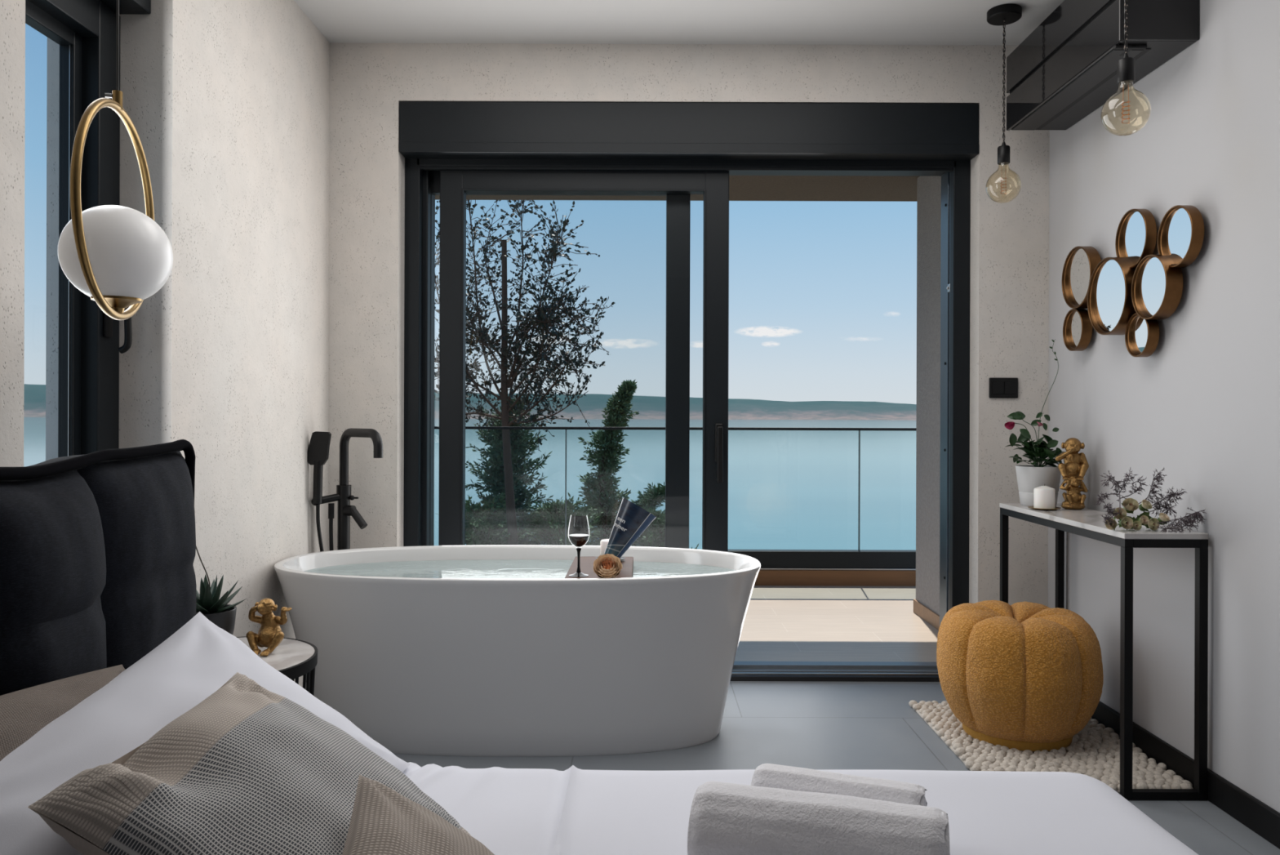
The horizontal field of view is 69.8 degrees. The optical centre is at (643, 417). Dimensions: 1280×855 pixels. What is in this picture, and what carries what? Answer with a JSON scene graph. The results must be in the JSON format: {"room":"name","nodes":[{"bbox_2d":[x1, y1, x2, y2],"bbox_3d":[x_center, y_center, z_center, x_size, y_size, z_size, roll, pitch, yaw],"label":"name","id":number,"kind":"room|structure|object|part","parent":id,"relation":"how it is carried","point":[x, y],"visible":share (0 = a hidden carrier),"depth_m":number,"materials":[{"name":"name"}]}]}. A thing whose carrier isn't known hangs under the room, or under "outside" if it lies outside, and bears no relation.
{"room":"hotel room","nodes":[
{"label":"hotel room","id":0,"kind":"room"},
{"bbox_2d":[0,0,329,687],"bbox_3d":[-1.479,-0.117,0.800,0.347,2.864,6.000,0,0,0],"label":"wall","id":1,"kind":"structure","parent":0,"point":[227,102],"depth_m":2.84,"materials":[{"name":"paint"}]},
{"bbox_2d":[25,0,151,457],"bbox_3d":[-1.455,-0.374,2.236,0.186,1.878,0.603,0,0,0],"label":"window","id":2,"kind":"structure","parent":1,"relation":"in","point":[85,31],"depth_m":2.44,"materials":[{"name":"metal"}]},
{"bbox_3d":[-1.513,-0.271,2.236,0.040,1.492,0.421,0,0,0],"label":"sash","id":3,"kind":"part","parent":2,"relation":"part of","materials":[{"name":"metal"}]},
{"bbox_3d":[-1.413,-0.243,2.470,0.069,0.144,0.030,0,0,0],"label":"handle","id":4,"kind":"part","parent":2,"relation":"part of","materials":[{"name":"black metal"}]},
{"bbox_2d":[203,604,236,634],"bbox_3d":[-1.114,0.548,2.345,0.135,0.115,0.135,0,0,0],"label":"pot","id":5,"kind":"object","parent":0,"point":[224,615],"depth_m":2.32,"materials":[{"name":"grey ceramic"}]},
{"bbox_2d":[435,175,919,201],"bbox_3d":[1.276,-1.601,4.985,5.860,0.450,1.730,0,0,0],"label":"overhang","id":6,"kind":"object","parent":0,"point":[741,188],"depth_m":5.58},
{"bbox_2d":[293,0,1064,45],"bbox_3d":[0.166,-1.668,0.810,3.640,0.250,6.620,0,0,0],"label":"ceiling","id":7,"kind":"structure","parent":0,"point":[782,22],"depth_m":3.58,"materials":[{"name":"paint"}]},
{"bbox_2d":[57,0,173,319],"bbox_3d":[-1.060,-0.872,1.850,0.202,1.350,0.426,0,0,0],"label":"globe pendant","id":8,"kind":"object","parent":7,"relation":"hanging from","point":[119,257],"visible":1,"depth_m":1.78,"materials":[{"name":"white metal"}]},
{"bbox_3d":[-1.062,-0.327,1.850,0.202,0.196,0.202,0,0,0],"label":"glass globe","id":9,"kind":"part","parent":8,"relation":"part of","materials":[{"name":"white glass"}]},
{"bbox_3d":[-1.059,-1.092,1.850,0.004,0.872,0.004,0,0,0],"label":"cord","id":10,"kind":"part","parent":8,"relation":"part of","materials":[{"name":"black metal"}]},
{"bbox_2d":[986,3,1022,203],"bbox_3d":[1.364,-1.175,3.478,0.127,0.728,0.127,0,0,0],"label":"pendant","id":11,"kind":"object","parent":7,"relation":"hanging from","point":[1003,15],"visible":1,"depth_m":3.47,"materials":[{"name":"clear glass"}]},
{"bbox_2d":[997,141,1009,164],"bbox_3d":[1.363,-1.001,3.478,0.045,0.082,0.045,0,0,0],"label":"socket","id":12,"kind":"object","parent":11,"relation":"attached to","point":[1003,151],"depth_m":3.46,"materials":[{"name":"black metal"}]},
{"bbox_3d":[1.364,-1.272,3.478,0.010,0.476,0.010,0,0,0],"label":"cord","id":13,"kind":"part","parent":11,"relation":"part of","materials":[{"name":"black fabric"}]},
{"bbox_3d":[1.363,-0.888,3.478,0.127,0.156,0.127,0,0,0],"label":"bulb","id":14,"kind":"part","parent":11,"relation":"part of","materials":[{"name":"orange glass"}]},
{"bbox_2d":[1100,0,1151,136],"bbox_3d":[1.366,-1.168,2.600,0.127,0.740,0.127,0,0,0],"label":"pendant","id":15,"kind":"object","parent":7,"relation":"hanging from","point":[1126,65],"visible":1,"depth_m":2.59,"materials":[{"name":"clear glass"}]},
{"bbox_2d":[1116,53,1134,84],"bbox_3d":[1.365,-0.988,2.600,0.045,0.082,0.045,0,0,0],"label":"socket","id":16,"kind":"object","parent":15,"relation":"attached to","point":[1126,65],"depth_m":2.58,"materials":[{"name":"black plastic"}]},
{"bbox_3d":[1.365,-0.875,2.600,0.127,0.156,0.127,0,0,0],"label":"bulb","id":17,"kind":"part","parent":15,"relation":"part of","materials":[{"name":"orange glass"}]},
{"bbox_3d":[1.366,-1.265,2.600,0.010,0.489,0.010,0,0,0],"label":"cord","id":18,"kind":"part","parent":15,"relation":"part of","materials":[{"name":"black fabric"}]},
{"bbox_2d":[328,43,1049,606],"bbox_3d":[0.164,-0.111,3.960,3.633,2.864,0.320,0,0,0],"label":"wall","id":19,"kind":"structure","parent":0,"point":[1009,254],"depth_m":3.80,"materials":[{"name":"paint"}]},
{"bbox_2d":[399,101,978,681],"bbox_3d":[0.183,-0.041,3.978,2.405,2.523,0.364,0,0,0],"label":"door","id":20,"kind":"structure","parent":19,"relation":"in","point":[452,151],"depth_m":3.90,"materials":[{"name":"metal"}]},
{"bbox_3d":[-0.388,0.004,4.040,1.175,2.169,0.050,0,0,0],"label":"fixed sash","id":21,"kind":"part","parent":20,"relation":"part of","materials":[{"name":"metal"}]},
{"bbox_3d":[-0.258,0.006,3.958,1.240,2.166,0.064,0,0,0],"label":"sliding sash","id":22,"kind":"part","parent":20,"relation":"part of","materials":[{"name":"metal"}]},
{"bbox_3d":[0.322,0.151,3.901,0.036,0.250,0.063,0,0,0],"label":"handle","id":23,"kind":"part","parent":20,"relation":"part of","materials":[{"name":"black metal"}]},
{"bbox_3d":[0.178,1.156,4.051,2.405,0.130,0.218,0,0,0],"label":"threshold sill","id":24,"kind":"part","parent":20,"relation":"part of","materials":[{"name":"grey metal"}]},
{"bbox_3d":[0.179,1.108,3.936,2.405,0.026,0.012,0,0,0],"label":"threshold rail","id":25,"kind":"part","parent":20,"relation":"part of","materials":[{"name":"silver metal"}]},
{"bbox_2d":[989,377,1017,398],"bbox_3d":[1.487,-0.121,3.793,0.119,0.084,0.014,0,0,0],"label":"light switch","id":26,"kind":"object","parent":19,"relation":"attached to","point":[1007,388],"visible":1,"depth_m":3.79,"materials":[{"name":"black plastic"}]},
{"bbox_2d":[392,680,1279,854],"bbox_3d":[0.156,1.221,0.710,3.640,0.200,6.420,0,0,0],"label":"floor","id":27,"kind":"structure","parent":0,"point":[806,724],"depth_m":3.10,"materials":[{"name":"grey concrete"}]},
{"bbox_2d":[0,439,196,695],"bbox_3d":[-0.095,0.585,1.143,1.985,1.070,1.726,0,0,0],"label":"headboard","id":28,"kind":"object","parent":27,"relation":"on","point":[98,548],"visible":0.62,"depth_m":1.55,"materials":[{"name":"black fabric"}]},
{"bbox_3d":[-0.960,0.570,1.465,0.122,0.974,0.330,0,0,0],"label":"upholstered panel","id":29,"kind":"part","parent":28,"relation":"part of","materials":[{"name":"black fabric"}]},
{"bbox_2d":[0,664,124,760],"bbox_3d":[-0.834,0.511,1.231,0.130,0.318,0.653,0,0,0],"label":"pillow","id":30,"kind":"object","parent":28,"relation":"on","point":[24,713],"visible":0.15,"depth_m":1.27,"materials":[{"name":"brown fabric"}]},
{"bbox_3d":[-0.979,0.560,1.815,0.083,0.992,0.370,0,0,0],"label":"upholstered panel","id":31,"kind":"part","parent":28,"relation":"part of","materials":[{"name":"black fabric"}]},
{"bbox_2d":[402,761,1198,854],"bbox_3d":[-0.005,1.017,1.093,1.907,0.629,1.665,0,0,0],"label":"bedspread","id":32,"kind":"object","parent":28,"relation":"on","point":[572,811],"visible":0.54,"depth_m":1.68,"materials":[{"name":"white fabric"}]},
{"bbox_2d":[0,611,409,854],"bbox_3d":[-0.673,0.542,1.409,0.402,0.319,0.898,0,0,0],"label":"pillow","id":33,"kind":"object","parent":32,"relation":"on","point":[191,664],"visible":0.42,"depth_m":1.34,"materials":[{"name":"white fabric"}]},
{"bbox_2d":[27,671,470,854],"bbox_3d":[-0.478,0.549,1.242,0.428,0.278,0.525,0,0,0],"label":"cushion","id":34,"kind":"object","parent":32,"relation":"on","point":[248,769],"visible":0.88,"depth_m":1.17,"materials":[{"name":"beige fabric"}]},
{"bbox_2d":[342,773,494,854],"bbox_3d":[-0.188,0.580,0.995,0.372,0.225,0.430,0,0,0],"label":"cushion","id":35,"kind":"object","parent":32,"relation":"on","point":[384,820],"visible":1,"depth_m":1.09,"materials":[{"name":"beige fabric"}]},
{"bbox_2d":[687,780,950,854],"bbox_3d":[0.261,0.640,1.374,0.392,0.146,0.241,0,0,0],"label":"rolled towel","id":36,"kind":"object","parent":32,"relation":"on","point":[726,818],"visible":1,"depth_m":1.33,"materials":[{"name":"white fabric"}]},
{"bbox_2d":[750,763,927,805],"bbox_3d":[0.328,0.658,1.550,0.300,0.112,0.202,0,0,0],"label":"rolled towel","id":37,"kind":"object","parent":32,"relation":"on","point":[765,775],"visible":0.3,"depth_m":1.53,"materials":[{"name":"white fabric"}]},
{"bbox_2d":[236,635,317,695],"bbox_3d":[-1.065,0.860,2.312,0.458,0.509,0.458,0,0,0],"label":"side table","id":38,"kind":"object","parent":27,"relation":"on","point":[294,658],"visible":0.17,"depth_m":2.33,"materials":[{"name":"white stone"}]},
{"bbox_2d":[195,546,244,634],"bbox_3d":[-1.108,0.441,2.338,0.187,0.329,0.175,0,0,0],"label":"potted succulent","id":39,"kind":"object","parent":38,"relation":"on","point":[216,610],"visible":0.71,"depth_m":2.33,"materials":[{"name":"green plant"}]},
{"bbox_2d":[245,597,292,655],"bbox_3d":[-0.965,0.538,2.368,0.114,0.135,0.098,0,0,0],"label":"figurine","id":40,"kind":"object","parent":38,"relation":"on","point":[269,635],"visible":0.99,"depth_m":2.36,"materials":[{"name":"gold metal"}]},
{"bbox_3d":[-0.917,0.872,2.460,0.008,0.474,0.030,0,0,45],"label":"wire leg","id":41,"kind":"part","parent":38,"relation":"part of","materials":[{"name":"black metal"}]},
{"bbox_3d":[-0.856,0.872,2.312,0.029,0.474,0.008,0,0,0],"label":"wire leg","id":42,"kind":"part","parent":38,"relation":"part of","materials":[{"name":"black metal"}]},
{"bbox_3d":[-0.884,0.872,2.417,0.030,0.474,0.007,0,0,-30],"label":"wire leg","id":43,"kind":"part","parent":38,"relation":"part of","materials":[{"name":"black metal"}]},
{"bbox_3d":[-0.863,0.872,2.366,0.030,0.474,0.008,0,0,-15],"label":"wire leg","id":44,"kind":"part","parent":38,"relation":"part of","materials":[{"name":"black metal"}]},
{"bbox_2d":[306,427,382,551],"bbox_3d":[-1.152,0.580,3.584,0.325,1.072,0.252,0,0,0],"label":"faucet","id":45,"kind":"object","parent":27,"relation":"on","point":[317,453],"visible":0.71,"depth_m":3.61,"materials":[{"name":"black metal"}]},
{"bbox_3d":[-1.131,0.396,3.627,0.088,0.091,0.030,0,0,23],"label":"lever","id":46,"kind":"part","parent":45,"relation":"part of","materials":[{"name":"black metal"}]},
{"bbox_3d":[-1.101,0.160,3.568,0.300,0.232,0.035,0,0,44],"label":"spout","id":47,"kind":"part","parent":45,"relation":"part of","materials":[{"name":"black metal"}]},
{"bbox_2d":[274,544,760,756],"bbox_3d":[-0.443,0.816,3.298,1.716,0.605,0.789,0,0,0],"label":"bathtub","id":48,"kind":"object","parent":27,"relation":"on","point":[426,650],"visible":0.98,"depth_m":3.01,"materials":[{"name":"white ceramic"}]},
{"bbox_2d":[564,555,633,577],"bbox_3d":[-0.152,0.551,3.243,0.224,0.035,0.555,0,0,0],"label":"tray","id":49,"kind":"object","parent":48,"relation":"on","point":[586,562],"visible":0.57,"depth_m":3.25,"materials":[{"name":"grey wood"}]},
{"bbox_2d":[568,517,589,577],"bbox_3d":[-0.219,0.431,3.090,0.073,0.204,0.073,0,0,0],"label":"wine glass","id":50,"kind":"object","parent":49,"relation":"on","point":[577,540],"visible":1,"depth_m":3.08,"materials":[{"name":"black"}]},
{"bbox_3d":[-0.219,0.486,3.090,0.066,0.095,0.066,0,0,0],"label":"stem","id":51,"kind":"part","parent":50,"relation":"part of","materials":[{"name":"black glass"}]},
{"bbox_2d":[593,553,622,577],"bbox_3d":[-0.117,0.493,2.997,0.094,0.090,0.094,0,0,0],"label":"flower","id":52,"kind":"object","parent":49,"relation":"on","point":[606,566],"visible":0.97,"depth_m":2.99,"materials":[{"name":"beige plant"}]},
{"bbox_2d":[595,538,625,559],"bbox_3d":[-0.124,0.491,3.415,0.112,0.085,0.112,0,0,0],"label":"pillar candle","id":53,"kind":"object","parent":49,"relation":"on","point":[603,543],"visible":0.23,"depth_m":3.39,"materials":[{"name":"white wax"}]},
{"bbox_2d":[604,497,656,557],"bbox_3d":[-0.050,0.402,3.269,0.187,0.232,0.085,0,0,0],"label":"magazine","id":54,"kind":"object","parent":49,"relation":"on","point":[632,520],"visible":0.93,"depth_m":3.23,"materials":[{"name":"paper"}]},
{"bbox_2d":[908,699,1193,793],"bbox_3d":[1.343,1.110,3.152,0.634,0.034,0.846,0,0,0],"label":"rug","id":55,"kind":"object","parent":27,"relation":"on","point":[1094,751],"visible":0.38,"depth_m":2.98,"materials":[{"name":"beige fabric"}]},
{"bbox_2d":[936,600,1103,751],"bbox_3d":[1.301,0.888,3.205,0.545,0.437,0.547,0,0,0],"label":"pouf","id":56,"kind":"object","parent":55,"relation":"on","point":[1020,675],"visible":1,"depth_m":3.01,"materials":[{"name":"yellow fabric"}]},
{"bbox_2d":[999,502,1208,799],"bbox_3d":[1.532,0.733,3.167,0.247,0.784,0.950,0,0,0],"label":"console table","id":57,"kind":"object","parent":55,"relation":"on","point":[1087,522],"visible":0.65,"depth_m":2.69,"materials":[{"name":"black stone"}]},
{"bbox_3d":[1.423,0.754,3.627,0.025,0.741,0.025,0,0,0],"label":"leg","id":58,"kind":"part","parent":57,"relation":"part of","materials":[{"name":"black metal"}]},
{"bbox_2d":[1004,338,1065,506],"bbox_3d":[1.503,0.020,3.546,0.241,0.640,0.256,0,0,0],"label":"potted plant","id":59,"kind":"object","parent":57,"relation":"on","point":[1029,477],"visible":0.94,"depth_m":3.52,"materials":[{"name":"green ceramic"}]},
{"bbox_2d":[1027,484,1061,510],"bbox_3d":[1.477,0.293,3.385,0.114,0.094,0.114,0,0,0],"label":"pillar candle","id":60,"kind":"object","parent":57,"relation":"on","point":[1044,496],"visible":1,"depth_m":3.36,"materials":[{"name":"white wax"}]},
{"bbox_3d":[1.477,0.336,3.385,0.114,0.008,0.114,0,0,0],"label":"dish","id":61,"kind":"part","parent":60,"relation":"part of","materials":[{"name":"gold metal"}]},
{"bbox_3d":[1.643,0.755,3.627,0.025,0.741,0.025,0,0,0],"label":"leg","id":62,"kind":"part","parent":57,"relation":"part of","materials":[{"name":"black metal"}]},
{"bbox_2d":[1055,437,1088,509],"bbox_3d":[1.578,0.210,3.395,0.122,0.267,0.146,0,0,0],"label":"statue","id":63,"kind":"object","parent":57,"relation":"on","point":[1075,466],"visible":1,"depth_m":3.38,"materials":[{"name":"gold metal"}]},
{"bbox_3d":[1.534,0.371,3.167,0.245,0.025,0.946,0,0,0],"label":"frame","id":64,"kind":"part","parent":57,"relation":"part of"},
{"bbox_3d":[1.423,0.754,2.707,0.025,0.741,0.025,0,0,0],"label":"leg","id":65,"kind":"part","parent":57,"relation":"part of","materials":[{"name":"black metal"}]},
{"bbox_2d":[1096,466,1206,532],"bbox_3d":[1.523,0.248,2.768,0.304,0.195,0.142,0,0,0],"label":"decorative plant","id":66,"kind":"object","parent":57,"relation":"on","point":[1130,504],"visible":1,"depth_m":2.78,"materials":[{"name":"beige plant"}]},
{"bbox_3d":[1.532,1.113,2.707,0.195,0.024,0.025,0,0,0],"label":"foot rail","id":67,"kind":"part","parent":57,"relation":"part of","materials":[{"name":"black metal"}]},
{"bbox_3d":[1.643,0.755,2.707,0.025,0.741,0.025,0,0,0],"label":"leg","id":68,"kind":"part","parent":57,"relation":"part of","materials":[{"name":"black metal"}]},
{"bbox_2d":[734,585,938,662],"bbox_3d":[0.156,1.246,5.140,3.640,0.250,1.960,0,0,0],"label":"floor","id":69,"kind":"structure","parent":0,"point":[782,623],"depth_m":4.96,"materials":[{"name":"beige tile"}]},
{"bbox_2d":[754,569,915,586],"bbox_3d":[1.265,1.373,6.240,5.860,0.702,0.240,0,0,0],"label":"parapet","id":70,"kind":"object","parent":69,"relation":"on","point":[765,577],"depth_m":6.12,"materials":[{"name":"brown wood"}]},
{"bbox_2d":[434,426,915,569],"bbox_3d":[1.268,0.547,6.190,5.860,0.951,0.100,0,0,0],"label":"glass railing","id":71,"kind":"object","parent":70,"relation":"on","point":[769,559],"visible":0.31,"depth_m":6.15,"materials":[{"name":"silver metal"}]},
{"bbox_3d":[1.270,0.080,6.180,5.860,0.018,0.030,0,0,0],"label":"rail","id":72,"kind":"part","parent":71,"relation":"part of","materials":[{"name":"metal"}]},
{"bbox_2d":[915,174,942,614],"bbox_3d":[1.775,0.001,4.705,0.410,2.750,1.170,0,0,0],"label":"wall","id":73,"kind":"structure","parent":0,"point":[928,188],"depth_m":5.07,"materials":[{"name":"grey paint"}]},
{"bbox_2d":[913,599,939,630],"bbox_3d":[1.562,1.088,4.735,0.013,0.074,1.130,0,0,0],"label":"baseboard","id":74,"kind":"structure","parent":73,"relation":"attached to","point":[921,610],"depth_m":5.04,"materials":[{"name":"beige wood"}]},
{"bbox_2d":[1015,464,1061,506],"bbox_3d":[1.527,0.265,3.553,0.166,0.151,0.166,0,0,0],"label":"pot","id":75,"kind":"object","parent":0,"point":[1029,477],"depth_m":3.50,"materials":[{"name":"grey ceramic"}]},
{"bbox_2d":[1048,0,1279,812],"bbox_3d":[1.828,-0.106,0.800,0.305,2.864,6.000,0,0,0],"label":"wall","id":76,"kind":"structure","parent":0,"point":[1203,408],"depth_m":2.78,"materials":[{"name":"white paint"}]},
{"bbox_2d":[1006,0,1199,130],"bbox_3d":[1.559,-1.279,3.209,0.240,0.302,0.877,0,0,0],"label":"air conditioner","id":77,"kind":"object","parent":76,"relation":"attached to","point":[1064,70],"visible":0.94,"depth_m":3.08,"materials":[{"name":"plastic"}]},
{"bbox_3d":[1.447,-1.357,3.212,0.014,0.144,0.871,0,0,0],"label":"panel","id":78,"kind":"part","parent":77,"relation":"part of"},
{"bbox_3d":[1.446,-1.204,3.212,0.014,0.134,0.871,0,0,0],"label":"panel","id":79,"kind":"part","parent":77,"relation":"part of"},
{"bbox_2d":[1035,48,1151,129],"bbox_3d":[1.557,-1.138,3.232,0.020,0.005,0.793,0,0,0],"label":"outlet","id":80,"kind":"object","parent":77,"relation":"attached to","point":[1140,54],"depth_m":3.23,"materials":[{"name":"black"}]},
{"bbox_2d":[1061,204,1204,356],"bbox_3d":[1.635,-0.445,3.130,0.081,0.495,0.835,0,0,0],"label":"wall mirror","id":81,"kind":"object","parent":76,"relation":"attached to","point":[1126,294],"visible":1,"depth_m":3.05,"materials":[{"name":"brown metal"}]},
{"bbox_2d":[1067,311,1081,347],"bbox_3d":[1.636,-0.330,3.468,0.009,0.142,0.142,0,0,0],"label":"mirror glass","id":82,"kind":"object","parent":81,"relation":"attached to","point":[1074,317],"depth_m":3.48,"materials":[{"name":"silver metal"}]},
{"bbox_2d":[1066,248,1089,306],"bbox_3d":[1.631,-0.521,3.430,0.012,0.212,0.212,0,0,0],"label":"mirror glass","id":83,"kind":"object","parent":81,"relation":"on","point":[1077,260],"depth_m":3.44,"materials":[{"name":"silver metal"}]},
{"bbox_2d":[1093,259,1124,332],"bbox_3d":[1.613,-0.417,3.170,0.013,0.248,0.248,0,0,0],"label":"mirror glass","id":84,"kind":"object","parent":81,"relation":"attached to","point":[1108,275],"depth_m":3.18,"materials":[{"name":"silver metal"}]},
{"bbox_2d":[1121,211,1145,264],"bbox_3d":[1.641,-0.594,3.063,0.010,0.179,0.179,0,0,0],"label":"mirror glass","id":85,"kind":"object","parent":81,"relation":"attached to","point":[1133,223],"depth_m":3.07,"materials":[{"name":"silver metal"}]},
{"bbox_2d":[1130,315,1147,353],"bbox_3d":[1.638,-0.270,3.020,0.008,0.128,0.128,0,0,0],"label":"mirror glass","id":86,"kind":"object","parent":81,"relation":"attached to","point":[1139,326],"depth_m":3.03,"materials":[{"name":"silver metal"}]},
{"bbox_2d":[1137,257,1165,316],"bbox_3d":[1.622,-0.414,2.921,0.011,0.187,0.187,0,0,0],"label":"mirror glass","id":87,"kind":"object","parent":81,"relation":"attached to","point":[1151,271],"depth_m":2.93,"materials":[{"name":"silver metal"}]},
{"bbox_2d":[1164,208,1191,264],"bbox_3d":[1.639,-0.552,2.806,0.010,0.168,0.168,0,0,0],"label":"mirror glass","id":88,"kind":"object","parent":81,"relation":"attached to","point":[1177,221],"depth_m":2.81,"materials":[{"name":"silver metal"}]},
{"bbox_2d":[1091,700,1279,848],"bbox_3d":[1.663,1.082,0.800,0.016,0.088,6.000,0,0,0],"label":"baseboard","id":89,"kind":"structure","parent":76,"relation":"attached to","point":[1255,814],"depth_m":2.67,"materials":[{"name":"black wood"}]},
{"label":"outside","id":90,"kind":"structure","parent":0,"visible":0},
{"bbox_3d":[-0.011,3.040,12.860,50.000,2.600,13.000,0,0,0],"label":"ground","id":91,"kind":"structure","parent":90,"visible":0},
{"bbox_2d":[436,492,534,545],"bbox_3d":[-2.225,1.934,12.816,1.620,1.824,1.590,0,0,0],"label":"shrub","id":92,"kind":"object","parent":91,"relation":"on","point":[493,530],"visible":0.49,"depth_m":12.71,"materials":[{"name":"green plant"}]},
{"bbox_2d":[465,397,560,545],"bbox_3d":[-1.942,1.343,13.575,1.860,3.310,1.864,0,0,0],"label":"conifer","id":93,"kind":"object","parent":91,"relation":"on","point":[521,442],"visible":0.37,"depth_m":13.46,"materials":[{"name":"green plant"}]},
{"bbox_2d":[434,200,614,544],"bbox_3d":[-1.781,-0.396,12.529,2.780,6.924,2.457,0,0,0],"label":"slender tree","id":94,"kind":"object","parent":91,"relation":"on","point":[543,321],"visible":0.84,"depth_m":12.31,"materials":[{"name":"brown plant"}]},
{"bbox_2d":[515,492,604,545],"bbox_3d":[-1.063,2.005,13.143,1.788,1.820,1.784,0,0,0],"label":"shrub","id":95,"kind":"object","parent":91,"relation":"on","point":[549,521],"visible":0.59,"depth_m":13.04,"materials":[{"name":"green plant"}]},
{"bbox_2d":[577,378,639,546],"bbox_3d":[-0.529,1.291,14.444,1.265,3.778,1.241,0,0,0],"label":"conifer","id":96,"kind":"object","parent":91,"relation":"on","point":[607,457],"visible":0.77,"depth_m":14.30,"materials":[{"name":"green plant"}]},
{"bbox_2d":[608,481,665,546],"bbox_3d":[0.003,1.629,13.963,1.185,1.390,0.632,0,0,0],"label":"shrub","id":97,"kind":"object","parent":91,"relation":"on","point":[655,495],"visible":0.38,"depth_m":13.90,"materials":[{"name":"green plant"}]},
{"bbox_2d":[631,506,698,549],"bbox_3d":[0.096,2.138,13.453,1.491,1.691,1.456,0,0,0],"label":"shrub","id":98,"kind":"object","parent":91,"relation":"on","point":[654,535],"visible":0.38,"depth_m":13.34,"materials":[{"name":"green plant"}]},
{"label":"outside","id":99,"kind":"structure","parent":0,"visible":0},
{"bbox_2d":[23,383,916,419],"bbox_3d":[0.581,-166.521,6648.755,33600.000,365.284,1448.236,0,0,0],"label":"hills","id":100,"kind":"structure","parent":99,"point":[591,406],"depth_m":6406.68,"materials":[{"name":"green plant"}]},
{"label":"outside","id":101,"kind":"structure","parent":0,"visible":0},
{"bbox_2d":[23,417,915,549],"bbox_3d":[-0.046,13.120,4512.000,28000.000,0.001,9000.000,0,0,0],"label":"sea","id":102,"kind":"structure","parent":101,"point":[788,489],"depth_m":213.78,"materials":[{"name":"teal liquid"}]}
]}

